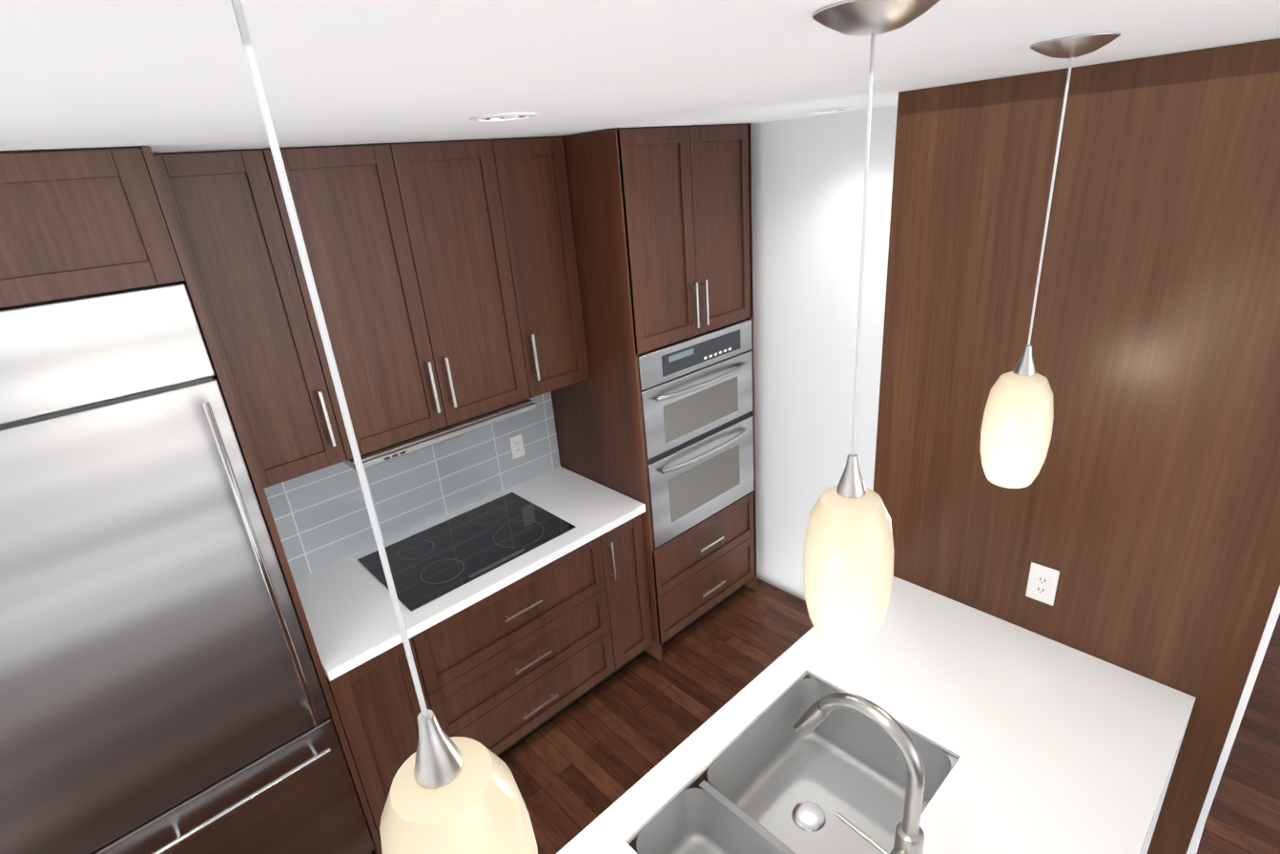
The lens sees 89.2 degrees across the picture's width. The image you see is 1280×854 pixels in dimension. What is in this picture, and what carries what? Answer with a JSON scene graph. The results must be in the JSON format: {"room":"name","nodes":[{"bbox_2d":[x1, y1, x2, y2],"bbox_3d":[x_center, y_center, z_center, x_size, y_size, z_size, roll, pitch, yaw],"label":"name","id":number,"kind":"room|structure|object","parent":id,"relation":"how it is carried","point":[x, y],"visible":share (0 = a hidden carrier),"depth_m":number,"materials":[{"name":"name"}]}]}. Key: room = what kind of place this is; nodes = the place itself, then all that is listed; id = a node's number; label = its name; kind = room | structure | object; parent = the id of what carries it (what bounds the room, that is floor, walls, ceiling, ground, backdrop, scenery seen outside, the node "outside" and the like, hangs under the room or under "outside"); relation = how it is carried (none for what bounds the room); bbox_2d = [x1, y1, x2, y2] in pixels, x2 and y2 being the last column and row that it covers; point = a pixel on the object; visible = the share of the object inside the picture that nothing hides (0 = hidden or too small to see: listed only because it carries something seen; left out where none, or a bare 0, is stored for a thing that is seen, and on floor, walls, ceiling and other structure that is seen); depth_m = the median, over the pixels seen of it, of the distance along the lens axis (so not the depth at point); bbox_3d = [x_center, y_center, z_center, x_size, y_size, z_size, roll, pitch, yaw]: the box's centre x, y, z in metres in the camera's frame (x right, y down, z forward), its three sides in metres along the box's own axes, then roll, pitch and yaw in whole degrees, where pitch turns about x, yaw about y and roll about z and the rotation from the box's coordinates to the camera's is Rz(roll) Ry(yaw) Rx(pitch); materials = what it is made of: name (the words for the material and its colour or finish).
{"room":"kitchen","nodes":[
{"label":"kitchen","id":0,"kind":"room"},
{"bbox_2d":[0,0,1279,153],"bbox_3d":[0.899,-0.061,-0.884,11.000,0.370,8.400,-23,28,-38],"label":"ceiling","id":1,"kind":"structure","parent":0,"point":[165,76],"depth_m":0.87,"materials":[{"name":"white paint"}]},
{"bbox_2d":[230,0,537,853],"bbox_3d":[-0.173,0.119,0.457,0.124,0.797,0.124,-23,28,-38],"label":"pendant light","id":2,"kind":"object","parent":1,"relation":"hanging from","point":[454,794],"visible":1,"depth_m":0.50,"materials":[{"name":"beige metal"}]},
{"bbox_2d":[469,111,536,122],"bbox_3d":[-0.324,-0.747,1.531,0.158,0.036,0.158,-23,28,-38],"label":"recessed light","id":3,"kind":"object","parent":1,"relation":"in","point":[501,116],"visible":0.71,"depth_m":1.52,"materials":[{"name":"white paint"}]},
{"bbox_2d":[809,106,854,113],"bbox_3d":[0.701,-1.171,2.368,0.158,0.036,0.158,-23,28,-38],"label":"recessed light","id":4,"kind":"object","parent":1,"relation":"in","point":[832,110],"visible":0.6,"depth_m":2.33,"materials":[{"name":"white paint"}]},
{"bbox_2d":[802,0,939,648],"bbox_3d":[0.274,-0.066,0.820,0.124,0.797,0.124,-23,28,-38],"label":"pendant light","id":5,"kind":"object","parent":1,"relation":"hanging from","point":[848,563],"visible":1,"depth_m":0.86,"materials":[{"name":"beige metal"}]},
{"bbox_2d":[979,32,1120,488],"bbox_3d":[0.736,-0.259,1.203,0.124,0.797,0.124,-23,28,-38],"label":"pendant light","id":6,"kind":"object","parent":1,"relation":"hanging from","point":[1016,429],"visible":1,"depth_m":1.25,"materials":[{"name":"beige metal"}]},
{"bbox_2d":[372,577,1279,853],"bbox_3d":[1.110,2.439,0.126,11.000,0.060,8.400,-23,28,-38],"label":"floor","id":7,"kind":"structure","parent":0,"point":[581,764],"depth_m":2.89,"materials":[{"name":"brown wood"}]},
{"bbox_2d":[0,281,374,853],"bbox_3d":[-1.596,0.720,1.952,0.936,2.165,0.674,-23,28,-38],"label":"refrigerator","id":8,"kind":"object","parent":7,"relation":"on","point":[161,691],"visible":0.98,"depth_m":1.72,"materials":[{"name":"silver metal"}]},
{"bbox_2d":[0,145,382,853],"bbox_3d":[-1.619,0.572,1.905,0.980,2.488,0.662,-23,28,-38],"label":"tall cabinet","id":9,"kind":"object","parent":7,"relation":"on","point":[78,222],"visible":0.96,"depth_m":1.51,"materials":[{"name":"brown wood"}]},
{"bbox_2d":[323,634,442,843],"bbox_3d":[-1.103,1.114,2.608,0.293,0.880,0.628,-23,28,-38],"label":"base cabinet","id":10,"kind":"object","parent":7,"relation":"on","point":[378,707],"depth_m":2.33,"materials":[{"name":"brown wood"}]},
{"bbox_2d":[419,531,629,757],"bbox_3d":[-0.676,0.933,2.967,0.997,0.880,0.628,-23,28,-38],"label":"base cabinet","id":11,"kind":"object","parent":7,"relation":"on","point":[509,655],"depth_m":2.74,"materials":[{"name":"brown wood"}]},
{"bbox_2d":[293,466,645,683],"bbox_3d":[-0.716,0.517,2.773,1.425,0.039,0.658,-23,28,-38],"label":"countertop","id":12,"kind":"structure","parent":11,"relation":"on","point":[350,614],"depth_m":2.54,"materials":[{"name":"white stone"}]},
{"bbox_2d":[357,492,576,611],"bbox_3d":[-0.729,0.494,2.768,0.760,0.007,0.510,-23,28,-38],"label":"cooktop","id":13,"kind":"object","parent":12,"relation":"in","point":[434,562],"visible":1,"depth_m":2.73,"materials":[{"name":"black glass"}]},
{"bbox_2d":[614,516,653,663],"bbox_3d":[-0.265,0.759,3.313,0.255,0.880,0.628,-23,28,-38],"label":"base cabinet","id":14,"kind":"object","parent":7,"relation":"on","point":[631,556],"depth_m":3.11,"materials":[{"name":"brown wood"}]},
{"bbox_2d":[550,123,756,661],"bbox_3d":[0.083,-0.141,3.314,0.798,2.488,0.697,-23,28,-38],"label":"tall cabinet","id":15,"kind":"object","parent":7,"relation":"on","point":[661,216],"visible":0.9,"depth_m":2.85,"materials":[{"name":"brown wood"}]},
{"bbox_2d":[638,319,753,548],"bbox_3d":[0.109,-0.038,3.334,0.756,0.946,0.710,-23,28,-38],"label":"wall oven","id":16,"kind":"object","parent":15,"relation":"in","point":[696,394],"visible":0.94,"depth_m":3.09,"materials":[{"name":"silver metal"}]},
{"bbox_2d":[556,576,1196,853],"bbox_3d":[0.254,1.468,1.423,2.652,0.900,0.910,-23,28,-38],"label":"kitchen island","id":17,"kind":"object","parent":7,"relation":"on","point":[1055,747],"depth_m":1.71,"materials":[{"name":"white stone"}]},
{"bbox_2d":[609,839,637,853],"bbox_3d":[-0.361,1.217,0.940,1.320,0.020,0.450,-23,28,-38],"label":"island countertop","id":18,"kind":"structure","parent":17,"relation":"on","point":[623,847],"depth_m":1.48,"materials":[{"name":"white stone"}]},
{"bbox_2d":[626,671,959,853],"bbox_3d":[0.395,1.000,1.609,0.734,0.221,0.449,-23,28,-38],"label":"sink","id":19,"kind":"object","parent":18,"relation":"in","point":[775,783],"visible":0.88,"depth_m":1.78,"materials":[{"name":"silver metal"}]},
{"bbox_2d":[793,691,925,853],"bbox_3d":[0.441,0.738,1.348,0.085,0.436,0.300,-23,28,-38],"label":"faucet","id":20,"kind":"object","parent":17,"relation":"on","point":[909,836],"visible":1,"depth_m":1.27,"materials":[{"name":"silver metal"}]},
{"bbox_2d":[559,105,1279,853],"bbox_3d":[2.187,0.671,0.502,7.880,2.760,8.250,-23,28,-38],"label":"wall","id":21,"kind":"structure","parent":0,"point":[808,182],"depth_m":3.03,"materials":[{"name":"white paint"}]},
{"bbox_2d":[152,147,370,488],"bbox_3d":[-1.289,-0.357,2.153,0.373,1.008,0.348,-23,28,-38],"label":"upper cabinet","id":22,"kind":"object","parent":21,"relation":"attached to","point":[229,209],"depth_m":2.02,"materials":[{"name":"brown wood"}]},
{"bbox_2d":[264,391,560,579],"bbox_3d":[-0.963,0.167,2.888,1.429,0.558,0.007,-23,28,-38],"label":"tile backsplash","id":23,"kind":"structure","parent":21,"relation":"attached to","point":[321,518],"depth_m":2.85,"materials":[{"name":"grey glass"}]},
{"bbox_2d":[509,433,524,458],"bbox_3d":[-0.605,0.096,3.204,0.072,0.116,0.008,-23,28,-38],"label":"outlet","id":24,"kind":"object","parent":23,"relation":"attached to","point":[517,445],"visible":1,"depth_m":3.20,"materials":[{"name":"white plastic"}]},
{"bbox_2d":[289,138,545,452],"bbox_3d":[-0.912,-0.517,2.471,0.903,1.008,0.348,-23,28,-38],"label":"upper cabinet","id":25,"kind":"object","parent":21,"relation":"attached to","point":[445,278],"depth_m":2.36,"materials":[{"name":"brown wood"}]},
{"bbox_2d":[344,398,536,470],"bbox_3d":[-0.849,-0.018,2.647,0.770,0.030,0.407,-23,28,-38],"label":"range hood","id":26,"kind":"object","parent":25,"relation":"attached to","point":[398,449],"visible":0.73,"depth_m":2.49,"materials":[{"name":"silver metal"}]},
{"bbox_2d":[511,136,589,392],"bbox_3d":[-0.529,-0.679,2.793,0.389,1.008,0.348,-23,28,-38],"label":"upper cabinet","id":27,"kind":"object","parent":21,"relation":"attached to","point":[540,162],"depth_m":2.70,"materials":[{"name":"brown wood"}]},
{"bbox_2d":[873,39,1279,853],"bbox_3d":[1.179,0.325,1.933,0.020,2.489,1.029,-23,28,-38],"label":"wood panel","id":28,"kind":"object","parent":21,"relation":"attached to","point":[1141,512],"visible":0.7,"depth_m":1.68,"materials":[{"name":"brown wood"}]},
{"bbox_2d":[1025,561,1059,605],"bbox_3d":[1.208,0.472,1.950,0.008,0.122,0.076,-23,28,-38],"label":"outlet","id":29,"kind":"object","parent":28,"relation":"attached to","point":[1042,583],"visible":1,"depth_m":1.95,"materials":[{"name":"white plastic"}]},
{"bbox_2d":[1194,822,1205,853],"bbox_3d":[2.905,1.010,3.069,3.500,0.105,0.014,-23,28,-38],"label":"baseboard","id":30,"kind":"structure","parent":21,"relation":"attached to","point":[1195,852],"depth_m":2.17,"materials":[{"name":"white paint"}]}
]}

